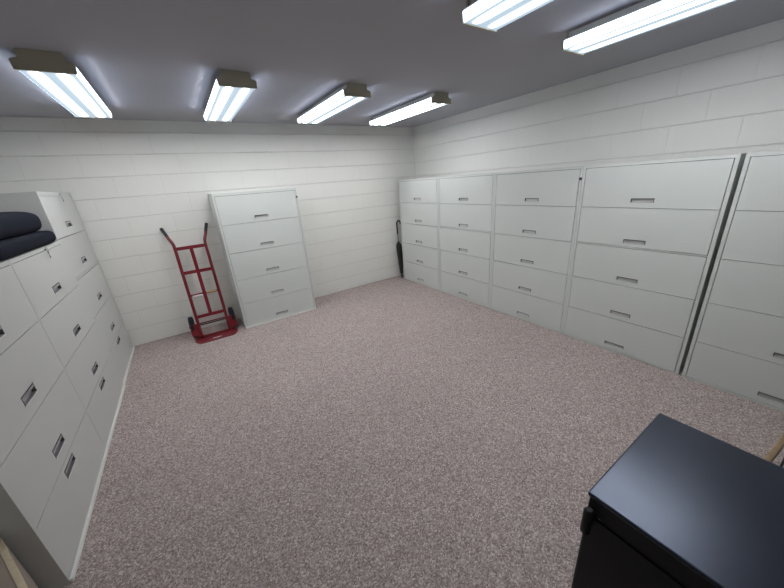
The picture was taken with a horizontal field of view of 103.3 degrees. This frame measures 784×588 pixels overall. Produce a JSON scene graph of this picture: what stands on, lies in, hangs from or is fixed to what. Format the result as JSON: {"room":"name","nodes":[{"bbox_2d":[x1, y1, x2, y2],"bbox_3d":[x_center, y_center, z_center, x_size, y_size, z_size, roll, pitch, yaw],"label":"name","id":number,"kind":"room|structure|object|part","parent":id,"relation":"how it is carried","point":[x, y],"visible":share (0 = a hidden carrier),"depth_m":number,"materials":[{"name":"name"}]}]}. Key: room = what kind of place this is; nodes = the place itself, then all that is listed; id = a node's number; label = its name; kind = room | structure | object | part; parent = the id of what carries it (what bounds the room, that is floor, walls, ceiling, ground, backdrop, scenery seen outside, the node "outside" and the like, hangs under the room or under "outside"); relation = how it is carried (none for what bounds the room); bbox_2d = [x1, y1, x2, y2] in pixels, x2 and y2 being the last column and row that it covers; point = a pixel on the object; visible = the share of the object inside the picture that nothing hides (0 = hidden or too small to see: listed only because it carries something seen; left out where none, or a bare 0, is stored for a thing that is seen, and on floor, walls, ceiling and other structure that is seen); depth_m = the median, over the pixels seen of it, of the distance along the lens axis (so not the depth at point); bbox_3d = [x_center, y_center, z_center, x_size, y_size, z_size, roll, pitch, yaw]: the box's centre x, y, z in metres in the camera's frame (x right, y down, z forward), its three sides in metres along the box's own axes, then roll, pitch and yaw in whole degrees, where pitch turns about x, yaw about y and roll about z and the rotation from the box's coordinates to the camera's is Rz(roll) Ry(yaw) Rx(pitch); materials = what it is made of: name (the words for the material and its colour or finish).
{"room":"file storage room","nodes":[
{"label":"file storage room","id":0,"kind":"room"},
{"bbox_2d":[0,116,415,345],"bbox_3d":[-1.576,-0.984,4.201,4.695,2.348,0.150,-17,23,-30],"label":"wall","id":1,"kind":"structure","parent":0,"point":[126,181],"depth_m":3.62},
{"bbox_2d":[0,0,783,126],"bbox_3d":[0.036,-1.376,1.345,4.995,0.120,6.279,-17,23,-30],"label":"ceiling","id":2,"kind":"structure","parent":0,"point":[155,60],"depth_m":1.90,"materials":[{"name":"paint"}]},
{"bbox_2d":[8,48,112,118],"bbox_3d":[-2.162,-1.368,2.098,0.250,0.094,1.212,-17,23,-30],"label":"ceiling light","id":3,"kind":"object","parent":2,"relation":"attached to","point":[60,79],"visible":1,"depth_m":1.78,"materials":[{"name":"grey plastic"}]},
{"bbox_2d":[203,69,256,121],"bbox_3d":[-1.385,-1.602,2.568,0.250,0.094,1.212,-17,23,-30],"label":"ceiling light","id":4,"kind":"object","parent":2,"relation":"attached to","point":[231,89],"visible":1,"depth_m":2.28,"materials":[{"name":"grey plastic"}]},
{"bbox_2d":[297,82,370,123],"bbox_3d":[-0.628,-1.830,3.027,0.250,0.094,1.212,-17,23,-30],"label":"ceiling light","id":5,"kind":"object","parent":2,"relation":"attached to","point":[348,95],"visible":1,"depth_m":2.79,"materials":[{"name":"grey plastic"}]},
{"bbox_2d":[369,92,450,125],"bbox_3d":[0.139,-2.061,3.491,0.250,0.094,1.212,-17,23,-30],"label":"ceiling light","id":6,"kind":"object","parent":2,"relation":"attached to","point":[434,100],"visible":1,"depth_m":3.30,"materials":[{"name":"grey plastic"}]},
{"bbox_2d":[461,0,552,32],"bbox_3d":[0.757,-1.204,1.034,0.250,0.094,1.210,-17,23,-30],"label":"ceiling light","id":7,"kind":"object","parent":2,"relation":"attached to","point":[487,15],"visible":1,"depth_m":1.41,"materials":[{"name":"grey plastic"}]},
{"bbox_2d":[561,0,735,55],"bbox_3d":[1.464,-1.417,1.463,0.250,0.094,1.210,-17,23,-30],"label":"ceiling light","id":8,"kind":"object","parent":2,"relation":"attached to","point":[647,15],"visible":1,"depth_m":1.65,"materials":[{"name":"grey plastic"}]},
{"bbox_2d":[63,275,783,587],"bbox_3d":[0.216,0.933,2.195,4.995,0.120,6.279,-17,23,-30],"label":"floor","id":9,"kind":"structure","parent":0,"point":[398,431],"depth_m":1.98,"materials":[{"name":"carpet"}]},
{"bbox_2d":[0,537,38,587],"bbox_3d":[-1.405,1.213,1.024,0.444,0.400,0.360,7,23,29],"label":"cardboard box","id":10,"kind":"object","parent":9,"relation":"on","point":[13,574],"visible":1,"depth_m":1.10,"materials":[{"name":"brown cardboard"}]},
{"bbox_2d":[0,260,108,587],"bbox_3d":[-1.931,0.610,1.412,0.467,1.338,0.912,-17,23,-30],"label":"filing cabinet","id":11,"kind":"object","parent":9,"relation":"on","point":[53,457],"visible":1,"depth_m":1.49,"materials":[{"name":"white metal"}]},
{"bbox_3d":[-1.783,0.185,1.383,0.020,0.051,0.157,-17,23,-30],"label":"handle","id":12,"kind":"part","parent":11,"relation":"part of","materials":[{"name":"grey metal"}]},
{"bbox_3d":[-1.790,0.108,1.353,0.018,0.324,0.882,-17,23,-30],"label":"drawer","id":13,"kind":"part","parent":11,"relation":"part of","materials":[{"name":"grey paint"}]},
{"bbox_3d":[-1.759,0.485,1.493,0.020,0.051,0.157,-17,23,-30],"label":"handle","id":14,"kind":"part","parent":11,"relation":"part of","materials":[{"name":"grey metal"}]},
{"bbox_3d":[-1.766,0.414,1.466,0.018,0.322,0.882,-17,23,-30],"label":"drawer","id":15,"kind":"part","parent":11,"relation":"part of","materials":[{"name":"grey paint"}]},
{"bbox_3d":[-1.742,0.715,1.577,0.018,0.314,0.882,-17,23,-30],"label":"drawer","id":16,"kind":"part","parent":11,"relation":"part of","materials":[{"name":"grey paint"}]},
{"bbox_3d":[-1.736,0.785,1.603,0.020,0.051,0.157,-17,23,-30],"label":"handle","id":17,"kind":"part","parent":11,"relation":"part of","materials":[{"name":"grey metal"}]},
{"bbox_3d":[-1.719,1.010,1.686,0.018,0.308,0.882,-17,23,-30],"label":"drawer","id":18,"kind":"part","parent":11,"relation":"part of","materials":[{"name":"grey paint"}]},
{"bbox_3d":[-1.726,0.913,1.651,0.020,0.051,0.157,-17,23,-30],"label":"handle","id":19,"kind":"part","parent":11,"relation":"part of","materials":[{"name":"grey metal"}]},
{"bbox_3d":[-1.694,1.169,1.753,0.012,0.022,0.910,-17,23,-30],"label":"rail","id":20,"kind":"part","parent":11,"relation":"part of","materials":[{"name":"grey metal"}]},
{"bbox_2d":[3,241,125,449],"bbox_3d":[-2.439,0.382,2.138,0.467,1.338,0.912,-17,23,-30],"label":"filing cabinet","id":21,"kind":"object","parent":9,"relation":"on","point":[51,286],"visible":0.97,"depth_m":2.15,"materials":[{"name":"grey metal"}]},
{"bbox_2d":[0,230,55,260],"bbox_3d":[-2.442,-0.269,1.829,0.464,0.093,1.048,-17,23,-30],"label":"seat cushion","id":22,"kind":"object","parent":21,"relation":"on","point":[11,247],"visible":0.94,"depth_m":1.85,"materials":[{"name":"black fabric"}]},
{"bbox_2d":[0,211,41,239],"bbox_3d":[-2.458,-0.377,1.775,0.438,0.145,1.035,-17,23,-30],"label":"seat cushion","id":23,"kind":"object","parent":22,"relation":"on","point":[12,224],"visible":1,"depth_m":1.90,"materials":[{"name":"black fabric"}]},
{"bbox_3d":[-2.298,-0.120,2.079,0.018,0.324,0.882,-17,23,-30],"label":"drawer","id":24,"kind":"part","parent":21,"relation":"part of","materials":[{"name":"grey paint"}]},
{"bbox_3d":[-2.291,-0.042,2.108,0.020,0.051,0.157,-17,23,-30],"label":"handle","id":25,"kind":"part","parent":21,"relation":"part of","materials":[{"name":"grey metal"}]},
{"bbox_3d":[-2.274,0.186,2.192,0.018,0.322,0.882,-17,23,-30],"label":"drawer","id":26,"kind":"part","parent":21,"relation":"part of","materials":[{"name":"grey paint"}]},
{"bbox_3d":[-2.268,0.257,2.219,0.020,0.051,0.157,-17,23,-30],"label":"handle","id":27,"kind":"part","parent":21,"relation":"part of","materials":[{"name":"grey metal"}]},
{"bbox_3d":[-2.251,0.487,2.303,0.018,0.314,0.882,-17,23,-30],"label":"drawer","id":28,"kind":"part","parent":21,"relation":"part of","materials":[{"name":"grey paint"}]},
{"bbox_3d":[-2.244,0.557,2.329,0.020,0.051,0.157,-17,23,-30],"label":"handle","id":29,"kind":"part","parent":21,"relation":"part of","materials":[{"name":"grey metal"}]},
{"bbox_3d":[-2.234,0.686,2.377,0.020,0.051,0.157,-17,23,-30],"label":"handle","id":30,"kind":"part","parent":21,"relation":"part of","materials":[{"name":"grey metal"}]},
{"bbox_3d":[-2.228,0.782,2.412,0.018,0.308,0.882,-17,23,-30],"label":"drawer","id":31,"kind":"part","parent":21,"relation":"part of","materials":[{"name":"grey paint"}]},
{"bbox_3d":[-2.202,0.941,2.479,0.012,0.022,0.910,-17,23,-30],"label":"rail","id":32,"kind":"part","parent":21,"relation":"part of","materials":[{"name":"white metal"}]},
{"bbox_2d":[0,191,134,384],"bbox_3d":[-2.967,-0.013,2.799,0.467,1.700,0.912,-17,23,-30],"label":"filing cabinet","id":33,"kind":"object","parent":9,"relation":"on","point":[56,215],"visible":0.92,"depth_m":2.77,"materials":[{"name":"white metal"}]},
{"bbox_3d":[-2.840,-0.683,2.678,0.018,0.316,0.882,-17,23,-30],"label":"drawer","id":34,"kind":"part","parent":33,"relation":"part of","materials":[{"name":"grey paint"}]},
{"bbox_3d":[-2.833,-0.613,2.704,0.020,0.051,0.157,-17,23,-30],"label":"handle","id":35,"kind":"part","parent":33,"relation":"part of","materials":[{"name":"grey metal"}]},
{"bbox_3d":[-2.816,-0.383,2.788,0.018,0.312,0.882,-17,23,-30],"label":"drawer","id":36,"kind":"part","parent":33,"relation":"part of","materials":[{"name":"grey paint"}]},
{"bbox_3d":[-2.810,-0.314,2.814,0.020,0.051,0.157,-17,23,-30],"label":"handle","id":37,"kind":"part","parent":33,"relation":"part of","materials":[{"name":"grey metal"}]},
{"bbox_3d":[-2.791,-0.057,2.909,0.018,0.334,0.882,-17,23,-30],"label":"drawer","id":38,"kind":"part","parent":33,"relation":"part of","materials":[{"name":"grey paint"}]},
{"bbox_3d":[-2.766,0.258,3.025,0.018,0.331,0.882,-17,23,-30],"label":"drawer","id":39,"kind":"part","parent":33,"relation":"part of","materials":[{"name":"grey paint"}]},
{"bbox_3d":[-2.743,0.559,3.135,0.018,0.303,0.882,-17,23,-30],"label":"drawer","id":40,"kind":"part","parent":33,"relation":"part of","materials":[{"name":"grey paint"}]},
{"bbox_3d":[-2.718,0.715,3.202,0.012,0.022,0.910,-17,23,-30],"label":"rail","id":41,"kind":"part","parent":33,"relation":"part of","materials":[{"name":"white metal"}]},
{"bbox_2d":[160,223,237,343],"bbox_3d":[-2.218,-0.142,3.597,0.510,1.280,0.502,-17,23,-30],"label":"hand truck","id":42,"kind":"object","parent":9,"relation":"on","point":[196,330],"visible":1,"depth_m":3.63,"materials":[{"name":"red metal"}]},
{"bbox_3d":[-2.374,-0.093,3.566,0.071,1.203,0.362,-21,26,-38],"label":"rail","id":43,"kind":"part","parent":42,"relation":"part of","materials":[{"name":"red metal"}]},
{"bbox_3d":[-2.077,0.482,3.673,0.456,0.039,0.155,-17,23,-30],"label":"toe plate","id":44,"kind":"part","parent":42,"relation":"part of","materials":[{"name":"red metal"}]},
{"bbox_3d":[-2.114,-0.171,3.723,0.071,1.203,0.362,-13,22,-22],"label":"rail","id":45,"kind":"part","parent":42,"relation":"part of","materials":[{"name":"red metal"}]},
{"bbox_2d":[208,188,316,328],"bbox_3d":[-1.615,-0.492,3.973,0.914,1.590,0.471,-17,23,-30],"label":"filing cabinet","id":46,"kind":"object","parent":9,"relation":"on","point":[260,232],"visible":1,"depth_m":3.76,"materials":[{"name":"metal"}]},
{"bbox_3d":[-1.543,-1.011,3.595,0.864,0.307,0.018,-17,23,-30],"label":"drawer","id":47,"kind":"part","parent":46,"relation":"part of","materials":[{"name":"paint"}]},
{"bbox_3d":[-1.534,-0.918,3.625,0.147,0.028,0.013,-17,23,-30],"label":"handle","id":48,"kind":"part","parent":46,"relation":"part of","materials":[{"name":"grey metal"}]},
{"bbox_3d":[-1.520,-0.717,3.703,0.864,0.314,0.018,-17,23,-30],"label":"drawer","id":49,"kind":"part","parent":46,"relation":"part of","materials":[{"name":"paint"}]},
{"bbox_3d":[-1.510,-0.621,3.734,0.147,0.028,0.013,-17,23,-30],"label":"handle","id":50,"kind":"part","parent":46,"relation":"part of","materials":[{"name":"grey metal"}]},
{"bbox_3d":[-1.497,-0.419,3.813,0.864,0.314,0.018,-17,23,-30],"label":"drawer","id":51,"kind":"part","parent":46,"relation":"part of","materials":[{"name":"paint"}]},
{"bbox_3d":[-1.487,-0.323,3.844,0.147,0.028,0.013,-17,23,-30],"label":"handle","id":52,"kind":"part","parent":46,"relation":"part of","materials":[{"name":"grey metal"}]},
{"bbox_3d":[-1.475,-0.131,3.920,0.864,0.296,0.018,-17,23,-30],"label":"drawer","id":53,"kind":"part","parent":46,"relation":"part of","materials":[{"name":"paint"}]},
{"bbox_3d":[-1.453,0.147,4.021,0.864,0.290,0.018,-17,23,-30],"label":"drawer","id":54,"kind":"part","parent":46,"relation":"part of","materials":[{"name":"paint"}]},
{"bbox_3d":[-1.433,0.298,4.063,0.910,0.022,0.012,-17,23,-30],"label":"rail","id":55,"kind":"part","parent":46,"relation":"part of","materials":[{"name":"white metal"}]},
{"bbox_2d":[396,220,402,276],"bbox_3d":[0.118,-0.771,5.258,0.097,0.964,0.152,3,21,18],"label":"umbrella","id":56,"kind":"object","parent":9,"relation":"on","point":[398,245],"visible":0.99,"depth_m":5.22,"materials":[{"name":"black fabric"}]},
{"bbox_2d":[398,177,439,290],"bbox_3d":[0.579,-0.968,4.810,0.457,1.584,0.912,-17,23,-30],"label":"filing cabinet","id":57,"kind":"object","parent":9,"relation":"on","point":[418,198],"visible":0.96,"depth_m":4.64,"materials":[{"name":"metal"}]},
{"bbox_3d":[0.354,-1.488,4.489,0.018,0.307,0.864,-17,23,-30],"label":"drawer","id":58,"kind":"part","parent":57,"relation":"part of","materials":[{"name":"paint"}]},
{"bbox_3d":[0.378,-1.197,4.598,0.018,0.310,0.864,-17,23,-30],"label":"drawer","id":59,"kind":"part","parent":57,"relation":"part of","materials":[{"name":"paint"}]},
{"bbox_3d":[0.399,-0.902,4.705,0.018,0.310,0.864,-17,23,-30],"label":"drawer","id":60,"kind":"part","parent":57,"relation":"part of","materials":[{"name":"paint"}]},
{"bbox_3d":[0.422,-0.612,4.812,0.018,0.303,0.864,-17,23,-30],"label":"drawer","id":61,"kind":"part","parent":57,"relation":"part of","materials":[{"name":"paint"}]},
{"bbox_3d":[0.444,-0.328,4.917,0.018,0.297,0.864,-17,23,-30],"label":"drawer","id":62,"kind":"part","parent":57,"relation":"part of","materials":[{"name":"paint"}]},
{"bbox_2d":[438,172,496,307],"bbox_3d":[1.086,-0.740,4.082,0.460,1.584,0.912,-17,23,-30],"label":"filing cabinet","id":63,"kind":"object","parent":9,"relation":"on","point":[465,202],"visible":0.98,"depth_m":3.91,"materials":[{"name":"metal"}]},
{"bbox_3d":[0.953,-0.099,4.190,0.018,0.297,0.864,-17,23,-30],"label":"drawer","id":64,"kind":"part","parent":63,"relation":"part of","materials":[{"name":"paint"}]},
{"bbox_3d":[0.931,-0.384,4.085,0.018,0.303,0.864,-17,23,-30],"label":"drawer","id":65,"kind":"part","parent":63,"relation":"part of","materials":[{"name":"paint"}]},
{"bbox_3d":[0.906,-0.673,3.976,0.018,0.310,0.864,-17,23,-30],"label":"drawer","id":66,"kind":"part","parent":63,"relation":"part of","materials":[{"name":"paint"}]},
{"bbox_3d":[0.886,-0.974,3.868,0.018,0.298,0.864,-17,23,-30],"label":"drawer","id":67,"kind":"part","parent":63,"relation":"part of","materials":[{"name":"paint"}]},
{"bbox_3d":[0.863,-1.260,3.762,0.018,0.307,0.864,-17,23,-30],"label":"drawer","id":68,"kind":"part","parent":63,"relation":"part of","materials":[{"name":"paint"}]},
{"bbox_2d":[490,166,583,333],"bbox_3d":[1.591,-0.510,3.353,0.471,1.584,0.913,-17,23,-30],"label":"filing cabinet","id":69,"kind":"object","parent":9,"relation":"on","point":[535,214],"visible":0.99,"depth_m":3.17,"materials":[{"name":"metal"}]},
{"bbox_3d":[1.465,0.218,3.493,0.013,0.028,0.147,-17,23,-30],"label":"handle","id":70,"kind":"part","parent":69,"relation":"part of","materials":[{"name":"grey metal"}]},
{"bbox_3d":[1.443,-0.063,3.390,0.013,0.028,0.147,-17,23,-30],"label":"handle","id":71,"kind":"part","parent":69,"relation":"part of","materials":[{"name":"grey metal"}]},
{"bbox_3d":[1.422,-0.351,3.285,0.013,0.028,0.147,-17,23,-30],"label":"handle","id":72,"kind":"part","parent":69,"relation":"part of","materials":[{"name":"grey metal"}]},
{"bbox_3d":[1.462,0.129,3.463,0.018,0.297,0.864,-17,23,-30],"label":"drawer","id":73,"kind":"part","parent":69,"relation":"part of","materials":[{"name":"paint"}]},
{"bbox_3d":[1.397,-0.644,3.176,0.013,0.028,0.147,-17,23,-30],"label":"handle","id":74,"kind":"part","parent":69,"relation":"part of","materials":[{"name":"grey metal"}]},
{"bbox_3d":[1.439,-0.156,3.358,0.018,0.303,0.864,-17,23,-30],"label":"drawer","id":75,"kind":"part","parent":69,"relation":"part of","materials":[{"name":"paint"}]},
{"bbox_3d":[1.375,-0.938,3.068,0.013,0.028,0.147,-17,23,-30],"label":"handle","id":76,"kind":"part","parent":69,"relation":"part of","materials":[{"name":"grey metal"}]},
{"bbox_3d":[1.418,-0.447,3.252,0.018,0.310,0.864,-17,23,-30],"label":"drawer","id":77,"kind":"part","parent":69,"relation":"part of","materials":[{"name":"paint"}]},
{"bbox_3d":[1.394,-0.740,3.143,0.018,0.310,0.864,-17,23,-30],"label":"drawer","id":78,"kind":"part","parent":69,"relation":"part of","materials":[{"name":"paint"}]},
{"bbox_3d":[1.371,-1.032,3.036,0.018,0.307,0.864,-17,23,-30],"label":"drawer","id":79,"kind":"part","parent":69,"relation":"part of","materials":[{"name":"paint"}]},
{"bbox_2d":[562,153,746,374],"bbox_3d":[2.103,-0.284,2.629,0.460,1.584,0.912,-17,23,-30],"label":"filing cabinet","id":80,"kind":"object","parent":9,"relation":"on","point":[648,234],"visible":0.96,"depth_m":2.41,"materials":[{"name":"metal"}]},
{"bbox_3d":[1.971,0.447,2.765,0.013,0.028,0.147,-17,23,-30],"label":"handle","id":81,"kind":"part","parent":80,"relation":"part of","materials":[{"name":"grey metal"}]},
{"bbox_3d":[1.951,0.165,2.663,0.013,0.028,0.147,-17,23,-30],"label":"handle","id":82,"kind":"part","parent":80,"relation":"part of","materials":[{"name":"grey metal"}]},
{"bbox_3d":[1.968,0.357,2.735,0.018,0.297,0.864,-17,23,-30],"label":"drawer","id":83,"kind":"part","parent":80,"relation":"part of","materials":[{"name":"paint"}]},
{"bbox_3d":[1.931,-0.123,2.559,0.013,0.028,0.147,-17,23,-30],"label":"handle","id":84,"kind":"part","parent":80,"relation":"part of","materials":[{"name":"grey metal"}]},
{"bbox_3d":[1.948,0.072,2.632,0.018,0.303,0.864,-17,23,-30],"label":"drawer","id":85,"kind":"part","parent":80,"relation":"part of","materials":[{"name":"paint"}]},
{"bbox_3d":[1.906,-0.417,2.449,0.013,0.028,0.147,-17,23,-30],"label":"handle","id":86,"kind":"part","parent":80,"relation":"part of","materials":[{"name":"grey metal"}]},
{"bbox_3d":[1.927,-0.219,2.526,0.018,0.310,0.864,-17,23,-30],"label":"drawer","id":87,"kind":"part","parent":80,"relation":"part of","materials":[{"name":"paint"}]},
{"bbox_3d":[1.883,-0.711,2.341,0.013,0.028,0.147,-17,23,-30],"label":"handle","id":88,"kind":"part","parent":80,"relation":"part of","materials":[{"name":"grey metal"}]},
{"bbox_3d":[1.902,-0.518,2.415,0.018,0.298,0.864,-17,23,-30],"label":"drawer","id":89,"kind":"part","parent":80,"relation":"part of","materials":[{"name":"paint"}]},
{"bbox_3d":[1.880,-0.804,2.309,0.018,0.307,0.864,-17,23,-30],"label":"drawer","id":90,"kind":"part","parent":80,"relation":"part of","materials":[{"name":"paint"}]},
{"bbox_2d":[571,413,783,587],"bbox_3d":[0.947,0.906,0.921,0.559,0.702,0.558,-17,23,-30],"label":"storage cabinet","id":91,"kind":"object","parent":9,"relation":"on","point":[682,506],"visible":1,"depth_m":0.85,"materials":[{"name":"black metal"}]},
{"bbox_3d":[0.566,0.655,0.902,0.034,0.097,0.026,-17,23,-30],"label":"handle","id":92,"kind":"part","parent":91,"relation":"part of","materials":[{"name":"black paint"}]},
{"bbox_3d":[0.746,0.990,0.812,0.005,0.590,0.527,-17,23,-30],"label":"door","id":93,"kind":"part","parent":91,"relation":"part of","materials":[{"name":"black paint"}]},
{"bbox_2d":[682,150,783,411],"bbox_3d":[2.624,-0.051,1.888,0.457,1.584,0.912,-17,23,-30],"label":"filing cabinet","id":94,"kind":"object","parent":9,"relation":"on","point":[737,345],"visible":1,"depth_m":2.00,"materials":[{"name":"metal"}]},
{"bbox_3d":[2.490,0.589,1.994,0.018,0.297,0.864,-17,23,-30],"label":"drawer","id":95,"kind":"part","parent":94,"relation":"part of","materials":[{"name":"paint"}]},
{"bbox_3d":[2.467,0.305,1.890,0.018,0.303,0.864,-17,23,-30],"label":"drawer","id":96,"kind":"part","parent":94,"relation":"part of","materials":[{"name":"paint"}]},
{"bbox_3d":[2.446,0.014,1.783,0.018,0.310,0.864,-17,23,-30],"label":"drawer","id":97,"kind":"part","parent":94,"relation":"part of","materials":[{"name":"paint"}]},
{"bbox_3d":[2.422,-0.279,1.675,0.018,0.310,0.864,-17,23,-30],"label":"drawer","id":98,"kind":"part","parent":94,"relation":"part of","materials":[{"name":"paint"}]},
{"bbox_3d":[2.399,-0.572,1.567,0.018,0.307,0.864,-17,23,-30],"label":"drawer","id":99,"kind":"part","parent":94,"relation":"part of","materials":[{"name":"paint"}]},
{"bbox_3d":[2.493,0.679,2.025,0.013,0.028,0.147,-17,23,-30],"label":"handle","id":100,"kind":"part","parent":94,"relation":"part of","materials":[{"name":"grey metal"}]},
{"bbox_3d":[2.471,0.397,1.921,0.013,0.028,0.147,-17,23,-30],"label":"handle","id":101,"kind":"part","parent":94,"relation":"part of","materials":[{"name":"grey metal"}]},
{"bbox_2d":[763,433,783,466],"bbox_3d":[2.023,0.801,1.353,1.040,0.444,0.416,-15,22,-26],"label":"table","id":102,"kind":"object","parent":9,"relation":"on","point":[778,446],"visible":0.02,"depth_m":1.27,"materials":[{"name":"brown wood"}]},
{"bbox_2d":[413,18,783,178],"bbox_3d":[2.091,-0.844,3.045,0.150,2.348,6.129,-17,23,-30],"label":"wall","id":103,"kind":"structure","parent":0,"point":[724,95],"depth_m":2.61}
]}

